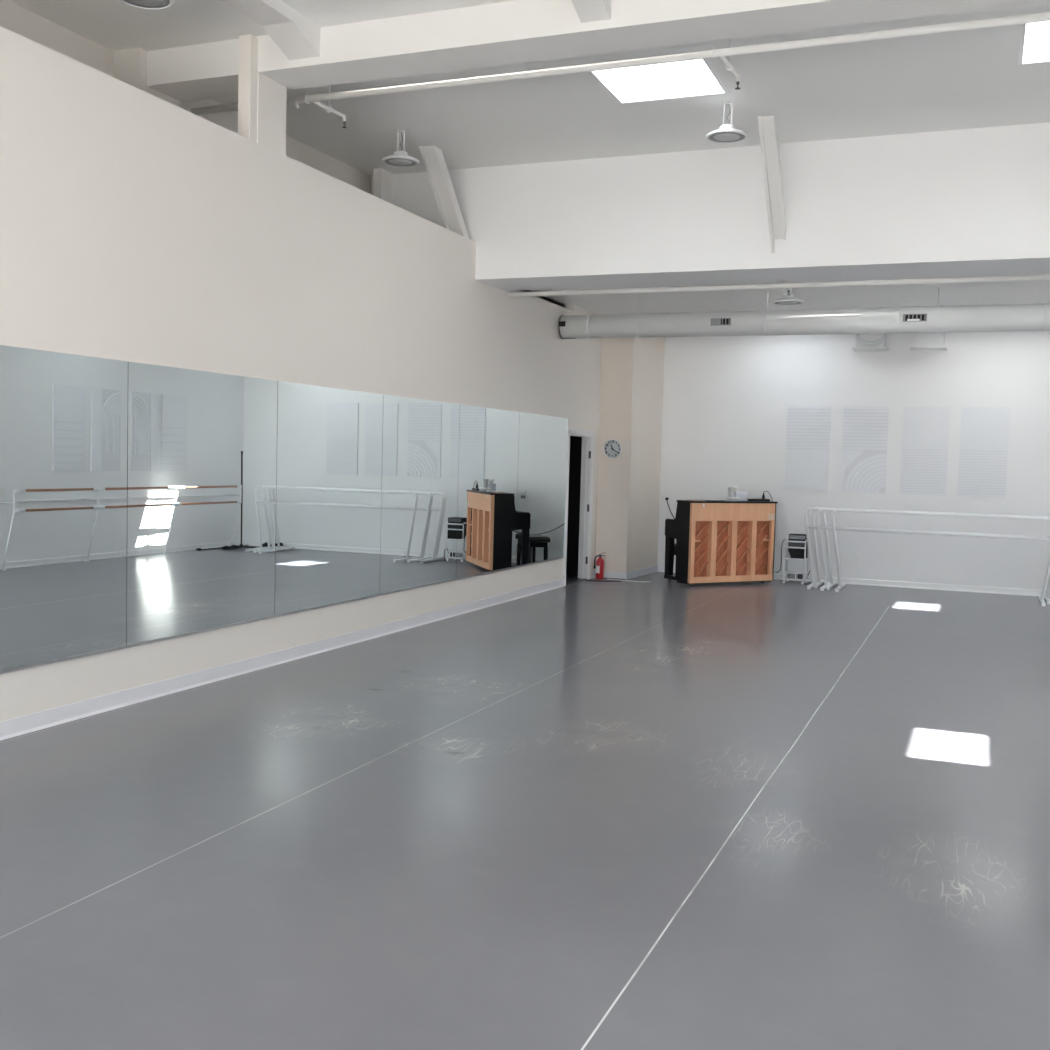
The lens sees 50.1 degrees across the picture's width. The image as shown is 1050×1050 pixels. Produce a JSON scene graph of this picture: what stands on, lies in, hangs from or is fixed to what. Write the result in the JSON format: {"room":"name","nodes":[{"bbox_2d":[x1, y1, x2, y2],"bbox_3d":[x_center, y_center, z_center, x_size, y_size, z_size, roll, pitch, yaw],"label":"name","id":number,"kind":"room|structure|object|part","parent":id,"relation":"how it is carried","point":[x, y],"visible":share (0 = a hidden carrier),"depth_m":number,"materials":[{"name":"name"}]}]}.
{"room":"exercise studio","nodes":[
{"label":"exercise studio","id":0,"kind":"room"},
{"bbox_2d":[0,0,552,302],"bbox_3d":[-3.550,-1.369,8.101,0.120,4.900,20.682,3,4,22],"label":"wall","id":1,"kind":"structure","parent":0,"point":[15,18],"depth_m":8.51,"materials":[{"name":"paint"}]},
{"bbox_2d":[113,48,180,107],"bbox_3d":[-2.970,-2.944,8.832,0.260,1.390,0.470,3,4,22],"label":"column","id":2,"kind":"structure","parent":1,"relation":"attached to","point":[129,65],"depth_m":8.58,"materials":[{"name":"paint"}]},
{"bbox_2d":[0,26,601,721],"bbox_3d":[-2.608,-0.794,7.084,0.120,3.920,19.219,3,4,22],"label":"wall","id":3,"kind":"structure","parent":0,"point":[137,226],"depth_m":8.02,"materials":[{"name":"beige paint"}]},
{"bbox_2d":[0,345,127,670],"bbox_3d":[-2.848,-0.093,6.407,0.006,1.817,1.640,3,4,22],"label":"wall mirror","id":4,"kind":"object","parent":3,"relation":"attached to","point":[64,416],"visible":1,"depth_m":6.65,"materials":[{"name":"silver glass"}]},
{"bbox_2d":[126,361,277,644],"bbox_3d":[-2.231,-0.165,7.924,0.006,1.817,1.630,3,4,22],"label":"wall mirror","id":5,"kind":"object","parent":3,"relation":"attached to","point":[202,445],"visible":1,"depth_m":7.82,"materials":[{"name":"silver glass"}]},
{"bbox_2d":[238,34,286,154],"bbox_3d":[-1.955,-3.192,8.386,0.110,0.750,0.450,3,4,22],"label":"post","id":6,"kind":"object","parent":3,"relation":"on","point":[262,100],"visible":0.79,"depth_m":8.25,"materials":[{"name":"beige paint"}]},
{"bbox_2d":[0,557,563,673],"bbox_3d":[-1.335,0.638,10.236,0.012,0.020,9.805,3,4,22],"label":"channel","id":7,"kind":"object","parent":3,"relation":"attached to","point":[411,588],"visible":1,"depth_m":8.18,"materials":[{"name":"metal"}]},
{"bbox_2d":[0,570,595,740],"bbox_3d":[-2.603,1.117,7.145,0.022,0.100,19.169,3,4,22],"label":"baseboard","id":8,"kind":"structure","parent":3,"relation":"attached to","point":[10,728],"depth_m":8.22,"materials":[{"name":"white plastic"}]},
{"bbox_2d":[274,381,382,614],"bbox_3d":[-1.615,-0.236,9.441,0.006,1.817,1.640,3,4,22],"label":"wall mirror","id":9,"kind":"object","parent":3,"relation":"attached to","point":[329,465],"visible":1,"depth_m":9.35,"materials":[{"name":"silver glass"}]},
{"bbox_2d":[379,394,459,593],"bbox_3d":[-1.002,-0.307,10.947,0.006,1.817,1.606,3,4,22],"label":"wall mirror","id":10,"kind":"object","parent":3,"relation":"attached to","point":[420,438],"visible":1,"depth_m":10.87,"materials":[{"name":"silver glass"}]},
{"bbox_2d":[419,145,468,238],"bbox_3d":[-0.813,-3.224,11.452,0.157,1.020,0.908,3,4,22],"label":"brace","id":11,"kind":"object","parent":3,"relation":"attached to","point":[433,158],"visible":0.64,"depth_m":11.36,"materials":[{"name":"paint"}]},
{"bbox_2d":[456,404,519,577],"bbox_3d":[-0.395,-0.378,12.440,0.006,1.817,1.614,3,4,22],"label":"wall mirror","id":12,"kind":"object","parent":3,"relation":"attached to","point":[488,437],"visible":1,"depth_m":12.37,"materials":[{"name":"silver glass"}]},
{"bbox_2d":[515,412,567,565],"bbox_3d":[0.220,-0.450,13.953,0.006,1.817,1.646,3,4,22],"label":"wall mirror","id":13,"kind":"object","parent":3,"relation":"attached to","point":[542,452],"visible":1,"depth_m":13.88,"materials":[{"name":"clear glass"}]},
{"bbox_2d":[564,425,567,552],"bbox_3d":[0.535,-0.488,14.724,0.010,1.820,0.014,3,4,22],"label":"strip","id":14,"kind":"object","parent":3,"relation":"attached to","point":[567,425],"visible":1,"depth_m":14.72,"materials":[{"name":"metal"}]},
{"bbox_2d":[563,429,594,585],"bbox_3d":[0.676,-0.253,15.268,0.146,2.065,1.070,3,4,22],"label":"door","id":15,"kind":"structure","parent":3,"relation":"in","point":[587,455],"depth_m":15.64,"materials":[{"name":"white paint"}]},
{"bbox_2d":[0,572,1049,1049],"bbox_3d":[0.341,1.332,6.711,8.620,0.120,20.862,3,4,22],"label":"floor","id":16,"kind":"structure","parent":0,"point":[655,814],"depth_m":4.90,"materials":[{"name":"grey plastic"}]},
{"bbox_2d":[594,552,605,579],"bbox_3d":[1.049,0.568,15.779,0.138,0.388,0.120,-1,4,-41],"label":"fire extinguisher","id":17,"kind":"object","parent":16,"relation":"on","point":[599,563],"visible":1,"depth_m":15.74,"materials":[{"name":"red metal"}]},
{"bbox_2d":[586,580,620,581],"bbox_3d":[1.080,0.773,15.539,0.501,0.006,0.091,1,3,-4],"label":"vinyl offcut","id":18,"kind":"object","parent":16,"relation":"on","point":[586,580],"visible":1,"depth_m":15.53,"materials":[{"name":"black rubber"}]},
{"bbox_2d":[609,579,648,581],"bbox_3d":[1.429,0.776,15.664,0.640,0.006,0.160,3,4,22],"label":"tape","id":19,"kind":"object","parent":16,"relation":"on","point":[609,579],"visible":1,"depth_m":15.65,"materials":[{"name":"paper"}]},
{"bbox_2d":[664,500,777,585],"bbox_3d":[2.724,0.234,15.682,1.494,1.154,0.612,0,4,-29],"label":"upright piano","id":20,"kind":"object","parent":16,"relation":"on","point":[724,541],"visible":1,"depth_m":15.43,"materials":[{"name":"brown wood"}]},
{"bbox_3d":[2.001,0.422,15.573,0.080,0.555,0.105,0,4,-29],"label":"leg","id":21,"kind":"part","parent":20,"relation":"part of","materials":[{"name":"black wood"}]},
{"bbox_3d":[2.802,-0.321,15.539,1.494,0.025,0.357,0,4,-29],"label":"lid","id":22,"kind":"part","parent":20,"relation":"part of","materials":[{"name":"black wood"}]},
{"bbox_2d":[726,497,738,500],"bbox_3d":[2.858,-0.358,15.491,0.176,0.056,0.175,3,4,22],"label":"plastic tub","id":23,"kind":"object","parent":20,"relation":"on","point":[727,498],"visible":0.98,"depth_m":15.42,"materials":[{"name":"white plastic"}]},
{"bbox_2d":[728,487,734,496],"bbox_3d":[2.838,-0.452,15.473,0.099,0.133,0.099,3,4,22],"label":"paper cup","id":24,"kind":"object","parent":23,"relation":"on","point":[731,490],"visible":1,"depth_m":15.44,"materials":[{"name":"white paper"}]},
{"bbox_2d":[734,486,746,500],"bbox_3d":[2.993,-0.443,15.733,0.204,0.205,0.120,0,4,-29],"label":"tissue box","id":25,"kind":"object","parent":20,"relation":"on","point":[742,496],"visible":0.79,"depth_m":15.68,"materials":[{"name":"white paper"}]},
{"bbox_2d":[748,491,772,500],"bbox_3d":[3.310,-0.406,15.743,0.416,0.146,0.090,0,4,-29],"label":"power adapter","id":26,"kind":"object","parent":20,"relation":"on","point":[763,495],"visible":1,"depth_m":15.72,"materials":[{"name":"black plastic"}]},
{"bbox_2d":[782,538,808,584],"bbox_3d":[3.845,0.511,15.965,0.314,0.628,0.342,3,4,22],"label":"utility cart","id":27,"kind":"object","parent":16,"relation":"on","point":[787,557],"visible":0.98,"depth_m":15.85,"materials":[{"name":"white metal"}]},
{"bbox_2d":[775,539,784,572],"bbox_3d":[3.602,0.433,15.862,0.141,0.487,0.025,1,3,-14],"label":"power cable","id":28,"kind":"object","parent":27,"relation":"attached to","point":[784,539],"visible":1,"depth_m":15.86,"materials":[{"name":"black plastic"}]},
{"bbox_3d":[3.709,0.477,16.019,0.019,0.574,0.339,3,4,22],"label":"frame","id":29,"kind":"part","parent":27,"relation":"part of","materials":[{"name":"white metal"}]},
{"bbox_2d":[787,573,797,578],"bbox_3d":[3.795,0.715,15.952,0.144,0.080,0.142,3,4,22],"label":"speaker","id":30,"kind":"object","parent":27,"relation":"on","point":[789,575],"visible":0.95,"depth_m":15.90},
{"bbox_3d":[3.791,0.319,15.806,0.295,0.022,0.022,3,4,22],"label":"rail","id":31,"kind":"part","parent":27,"relation":"part of","materials":[{"name":"white metal"}]},
{"bbox_3d":[3.793,0.234,15.801,0.295,0.022,0.022,3,4,22],"label":"rail","id":32,"kind":"part","parent":27,"relation":"part of","materials":[{"name":"white metal"}]},
{"bbox_2d":[783,570,806,580],"bbox_3d":[3.840,0.717,15.977,0.309,0.107,0.334,3,4,22],"label":"shelf","id":33,"kind":"object","parent":27,"relation":"attached to","point":[786,578],"depth_m":15.86,"materials":[{"name":"white metal"}]},
{"bbox_2d":[784,556,807,559],"bbox_3d":[3.846,0.474,15.963,0.295,0.018,0.334,3,4,22],"label":"shelf","id":34,"kind":"object","parent":27,"relation":"attached to","point":[787,557],"depth_m":15.83,"materials":[{"name":"white metal"}]},
{"bbox_2d":[788,533,807,558],"bbox_3d":[3.871,0.299,15.936,0.240,0.335,0.237,3,4,22],"label":"amplifier","id":35,"kind":"object","parent":27,"relation":"on","point":[794,553],"visible":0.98,"depth_m":15.84,"materials":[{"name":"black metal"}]},
{"bbox_2d":[789,540,804,546],"bbox_3d":[3.829,0.276,15.827,0.210,0.110,0.006,3,4,22],"label":"grille","id":36,"kind":"object","parent":35,"relation":"attached to","point":[791,544],"depth_m":15.83,"materials":[{"name":"silver metal"}]},
{"bbox_3d":[3.832,0.174,15.822,0.220,0.055,0.005,3,4,22],"label":"control panel","id":37,"kind":"part","parent":35,"relation":"part of","materials":[{"name":"metal"}]},
{"bbox_3d":[3.983,0.491,15.909,0.019,0.574,0.339,3,4,22],"label":"frame","id":38,"kind":"part","parent":27,"relation":"part of","materials":[{"name":"white metal"}]},
{"bbox_2d":[804,507,1039,588],"bbox_3d":[5.517,0.381,14.955,3.588,1.095,0.830,3,4,22],"label":"portable barre","id":39,"kind":"object","parent":16,"relation":"on","point":[807,527],"visible":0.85,"depth_m":15.57,"materials":[{"name":"white metal"}]},
{"bbox_3d":[5.524,0.110,14.940,3.502,0.036,0.036,3,4,22],"label":"rail","id":40,"kind":"part","parent":39,"relation":"part of","materials":[{"name":"white metal"}]},
{"bbox_2d":[810,507,1049,587],"bbox_3d":[5.574,0.372,15.148,3.428,1.095,0.830,3,4,22],"label":"portable barre","id":41,"kind":"object","parent":16,"relation":"on","point":[820,581],"visible":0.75,"depth_m":15.73,"materials":[{"name":"white metal"}]},
{"bbox_3d":[5.581,0.101,15.132,3.342,0.036,0.036,3,4,22],"label":"rail","id":42,"kind":"part","parent":41,"relation":"part of","materials":[{"name":"white metal"}]},
{"bbox_2d":[816,508,1049,590],"bbox_3d":[5.471,0.384,14.888,3.193,1.095,0.830,3,4,22],"label":"portable barre","id":43,"kind":"object","parent":16,"relation":"on","point":[826,583],"visible":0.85,"depth_m":15.43,"materials":[{"name":"white metal"}]},
{"bbox_3d":[5.478,0.113,14.872,3.106,0.036,0.036,3,4,22],"label":"rail","id":44,"kind":"part","parent":43,"relation":"part of","materials":[{"name":"white metal"}]},
{"bbox_2d":[822,508,1049,604],"bbox_3d":[5.525,0.376,15.049,3.053,1.095,0.830,3,4,22],"label":"portable barre","id":45,"kind":"object","parent":16,"relation":"on","point":[832,583],"visible":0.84,"depth_m":15.56,"materials":[{"name":"white metal"}]},
{"bbox_3d":[5.533,0.105,15.033,2.967,0.036,0.036,3,4,22],"label":"rail","id":46,"kind":"part","parent":45,"relation":"part of","materials":[{"name":"white metal"}]},
{"bbox_2d":[831,509,1049,605],"bbox_3d":[5.464,0.389,14.805,2.833,1.095,0.830,3,4,22],"label":"portable barre","id":47,"kind":"object","parent":16,"relation":"on","point":[841,585],"visible":1,"depth_m":14.80,"materials":[{"name":"white metal"}]},
{"bbox_3d":[5.471,0.117,14.789,2.747,0.036,0.036,3,4,22],"label":"rail","id":48,"kind":"part","parent":47,"relation":"part of","materials":[{"name":"white metal"}]},
{"bbox_2d":[8,0,1049,175],"bbox_3d":[-0.634,-3.332,3.757,8.590,0.100,15.008,3,4,22],"label":"ceiling","id":49,"kind":"structure","parent":0,"point":[966,79],"depth_m":9.27,"materials":[{"name":"paint"}]},
{"bbox_2d":[119,0,173,9],"bbox_3d":[-2.321,-3.360,6.858,0.350,0.297,0.350,3,4,22],"label":"lamp","id":50,"kind":"object","parent":49,"relation":"hanging from","point":[142,4],"visible":1,"depth_m":6.95,"materials":[{"name":"white metal"}]},
{"bbox_2d":[220,0,320,59],"bbox_3d":[-2.339,-3.368,6.211,0.260,0.205,4.030,3,4,22],"label":"purlin","id":51,"kind":"structure","parent":49,"relation":"attached to","point":[297,36],"depth_m":7.79,"materials":[{"name":"paint"}]},
{"bbox_2d":[382,130,418,166],"bbox_3d":[-1.162,-3.542,10.523,0.350,0.297,0.350,3,4,22],"label":"hanging lamp","id":52,"kind":"object","parent":49,"relation":"hanging from","point":[401,158],"visible":1,"depth_m":10.50,"materials":[{"name":"grey plastic"}]},
{"bbox_2d":[571,0,610,22],"bbox_3d":[-0.297,-3.265,5.385,0.200,0.205,4.030,3,4,22],"label":"purlin","id":53,"kind":"structure","parent":49,"relation":"attached to","point":[587,10],"depth_m":7.17,"materials":[{"name":"paint"}]},
{"bbox_2d":[147,0,1049,101],"bbox_3d":[0.812,-3.321,7.336,8.350,0.260,0.420,3,4,22],"label":"beam","id":54,"kind":"structure","parent":49,"relation":"attached to","point":[516,31],"depth_m":7.58,"materials":[{"name":"paint"}]},
{"bbox_2d":[191,12,1049,127],"bbox_3d":[1.131,-3.319,8.032,8.260,0.327,0.492,3,4,22],"label":"pipe","id":55,"kind":"object","parent":49,"relation":"hanging from","point":[1044,16],"visible":0.97,"depth_m":7.88,"materials":[{"name":"metal"}]},
{"bbox_2d":[591,59,728,104],"bbox_3d":[1.130,-3.946,9.074,0.942,0.816,1.131,3,4,22],"label":"window","id":56,"kind":"structure","parent":49,"relation":"attached to","point":[619,80],"depth_m":9.41,"materials":[{"name":"white glass"}]},
{"bbox_2d":[706,101,747,142],"bbox_3d":[1.702,-3.401,9.437,0.350,0.297,0.350,3,4,22],"label":"hanging lamp","id":57,"kind":"object","parent":49,"relation":"hanging from","point":[727,133],"visible":1,"depth_m":9.41,"materials":[{"name":"grey plastic"}]},
{"bbox_2d":[1018,21,1049,65],"bbox_3d":[4.011,-3.801,7.909,0.941,0.816,1.130,3,4,22],"label":"window","id":58,"kind":"structure","parent":49,"relation":"attached to","point":[1037,35],"depth_m":8.38,"materials":[{"name":"white glass"}]},
{"bbox_2d":[566,436,581,575],"bbox_3d":[-0.054,-0.825,15.002,1.079,3.200,2.800,3,4,22],"label":"doorway","id":59,"kind":"structure","parent":0,"point":[575,442],"depth_m":16.13,"materials":[{"name":"paint"}]},
{"bbox_2d":[595,337,664,571],"bbox_3d":[1.500,-1.116,16.491,0.655,3.690,1.413,3,4,22],"label":"wall column","id":60,"kind":"structure","parent":0,"point":[632,369],"depth_m":15.92,"materials":[{"name":"beige paint"}]},
{"bbox_2d":[603,439,621,458],"bbox_3d":[1.233,-1.069,15.820,0.274,0.274,0.033,3,4,22],"label":"wall clock","id":61,"kind":"object","parent":60,"relation":"attached to","point":[612,449],"visible":1,"depth_m":15.81,"materials":[{"name":"white plastic"}]},
{"bbox_2d":[595,565,657,579],"bbox_3d":[1.665,0.692,16.410,0.447,0.100,1.505,5,5,43],"label":"baseboard","id":62,"kind":"structure","parent":60,"relation":"attached to","point":[636,573],"depth_m":16.00,"materials":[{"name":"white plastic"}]},
{"bbox_2d":[371,122,1049,289],"bbox_3d":[2.312,-3.154,11.093,8.570,1.370,0.772,3,4,22],"label":"wall header","id":63,"kind":"structure","parent":0,"point":[975,200],"depth_m":10.75,"materials":[{"name":"white paint"}]},
{"bbox_2d":[373,168,393,203],"bbox_3d":[-1.534,-3.096,12.097,0.100,1.390,0.268,3,4,22],"label":"column","id":64,"kind":"structure","parent":63,"relation":"attached to","point":[383,180],"depth_m":11.97,"materials":[{"name":"paint"}]},
{"bbox_2d":[758,115,785,252],"bbox_3d":[2.246,-3.070,10.216,0.132,1.020,0.908,3,4,22],"label":"brace","id":65,"kind":"object","parent":63,"relation":"attached to","point":[768,131],"visible":1,"depth_m":10.20,"materials":[{"name":"paint"}]},
{"bbox_2d":[530,272,1049,314],"bbox_3d":[3.901,-2.766,13.336,7.310,0.100,5.462,3,4,22],"label":"ceiling","id":66,"kind":"structure","parent":0,"point":[1010,292],"depth_m":13.49,"materials":[{"name":"paint"}]},
{"bbox_2d":[508,274,1049,296],"bbox_3d":[2.744,-2.553,11.850,8.060,0.213,0.677,3,4,22],"label":"pipe","id":67,"kind":"object","parent":66,"relation":"hanging from","point":[784,284],"visible":0.86,"depth_m":11.52,"materials":[{"name":"metal"}]},
{"bbox_2d":[772,288,803,304],"bbox_3d":[2.967,-2.601,12.663,0.350,0.202,0.350,3,4,22],"label":"hanging lamp","id":68,"kind":"object","parent":66,"relation":"hanging from","point":[786,299],"visible":0.92,"depth_m":12.60,"materials":[{"name":"white metal"}]},
{"bbox_2d":[559,288,1049,338],"bbox_3d":[3.736,-2.444,12.947,7.033,0.504,0.304,3,4,22],"label":"air duct","id":69,"kind":"object","parent":66,"relation":"hanging from","point":[1015,317],"visible":1,"depth_m":13.00,"materials":[{"name":"metal"}]},
{"bbox_2d":[711,318,730,325],"bbox_3d":[2.331,-2.416,13.371,0.240,0.083,0.028,3,4,22],"label":"vent grille","id":70,"kind":"object","parent":69,"relation":"attached to","point":[714,321],"depth_m":13.36,"materials":[{"name":"white metal"}]},
{"bbox_2d":[903,314,926,321],"bbox_3d":[4.354,-2.314,12.553,0.254,0.083,0.028,3,4,22],"label":"vent grille","id":71,"kind":"object","parent":69,"relation":"attached to","point":[906,317],"depth_m":12.54,"materials":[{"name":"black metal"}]},
{"bbox_2d":[553,300,1049,589],"bbox_3d":[4.300,-1.626,16.135,8.620,4.900,0.120,3,4,22],"label":"wall","id":72,"kind":"structure","parent":0,"point":[727,399],"depth_m":15.87,"materials":[{"name":"white paint"}]},
{"bbox_2d":[661,495,666,502],"bbox_3d":[2.105,-0.394,17.016,0.084,0.132,0.009,3,4,22],"label":"wall outlet","id":73,"kind":"object","parent":72,"relation":"attached to","point":[663,497],"visible":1,"depth_m":17.02,"materials":[{"name":"white plastic"}]},
{"bbox_2d":[784,406,830,490],"bbox_3d":[4.069,-1.102,16.176,0.610,1.214,0.025,3,4,22],"label":"acoustic panel","id":74,"kind":"object","parent":72,"relation":"attached to","point":[808,427],"visible":1,"depth_m":16.17,"materials":[{"name":"grey fabric"}]},
{"bbox_2d":[658,566,1046,595],"bbox_3d":[5.031,0.821,15.877,6.504,0.085,0.022,3,4,22],"label":"baseboard","id":75,"kind":"structure","parent":72,"relation":"attached to","point":[965,588],"depth_m":15.65,"materials":[{"name":"white paint"}]},
{"bbox_2d":[840,406,888,492],"bbox_3d":[4.796,-1.066,15.882,0.610,1.214,0.025,3,4,22],"label":"acoustic panel","id":76,"kind":"object","parent":72,"relation":"attached to","point":[865,428],"visible":1,"depth_m":15.87,"materials":[{"name":"grey fabric"}]},
{"bbox_2d":[852,333,888,350],"bbox_3d":[4.810,-2.655,15.627,0.469,0.440,0.348,3,4,22],"label":"vent box","id":77,"kind":"object","parent":72,"relation":"attached to","point":[864,342],"visible":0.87,"depth_m":15.51,"materials":[{"name":"paint"}]},
{"bbox_2d":[900,407,949,494],"bbox_3d":[5.541,-1.029,15.581,0.610,1.214,0.025,3,4,22],"label":"acoustic panel","id":78,"kind":"object","parent":72,"relation":"attached to","point":[925,433],"visible":1,"depth_m":15.57,"materials":[{"name":"grey fabric"}]},
{"bbox_2d":[910,333,946,350],"bbox_3d":[5.521,-2.619,15.346,0.473,0.440,0.335,3,4,22],"label":"vent box","id":79,"kind":"object","parent":72,"relation":"attached to","point":[922,341],"visible":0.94,"depth_m":15.23,"materials":[{"name":"paint"}]},
{"bbox_2d":[957,407,1009,496],"bbox_3d":[6.240,-0.994,15.298,0.610,1.214,0.025,3,4,22],"label":"acoustic panel","id":80,"kind":"object","parent":72,"relation":"attached to","point":[984,434],"visible":1,"depth_m":15.29,"materials":[{"name":"grey fabric"}]}
]}

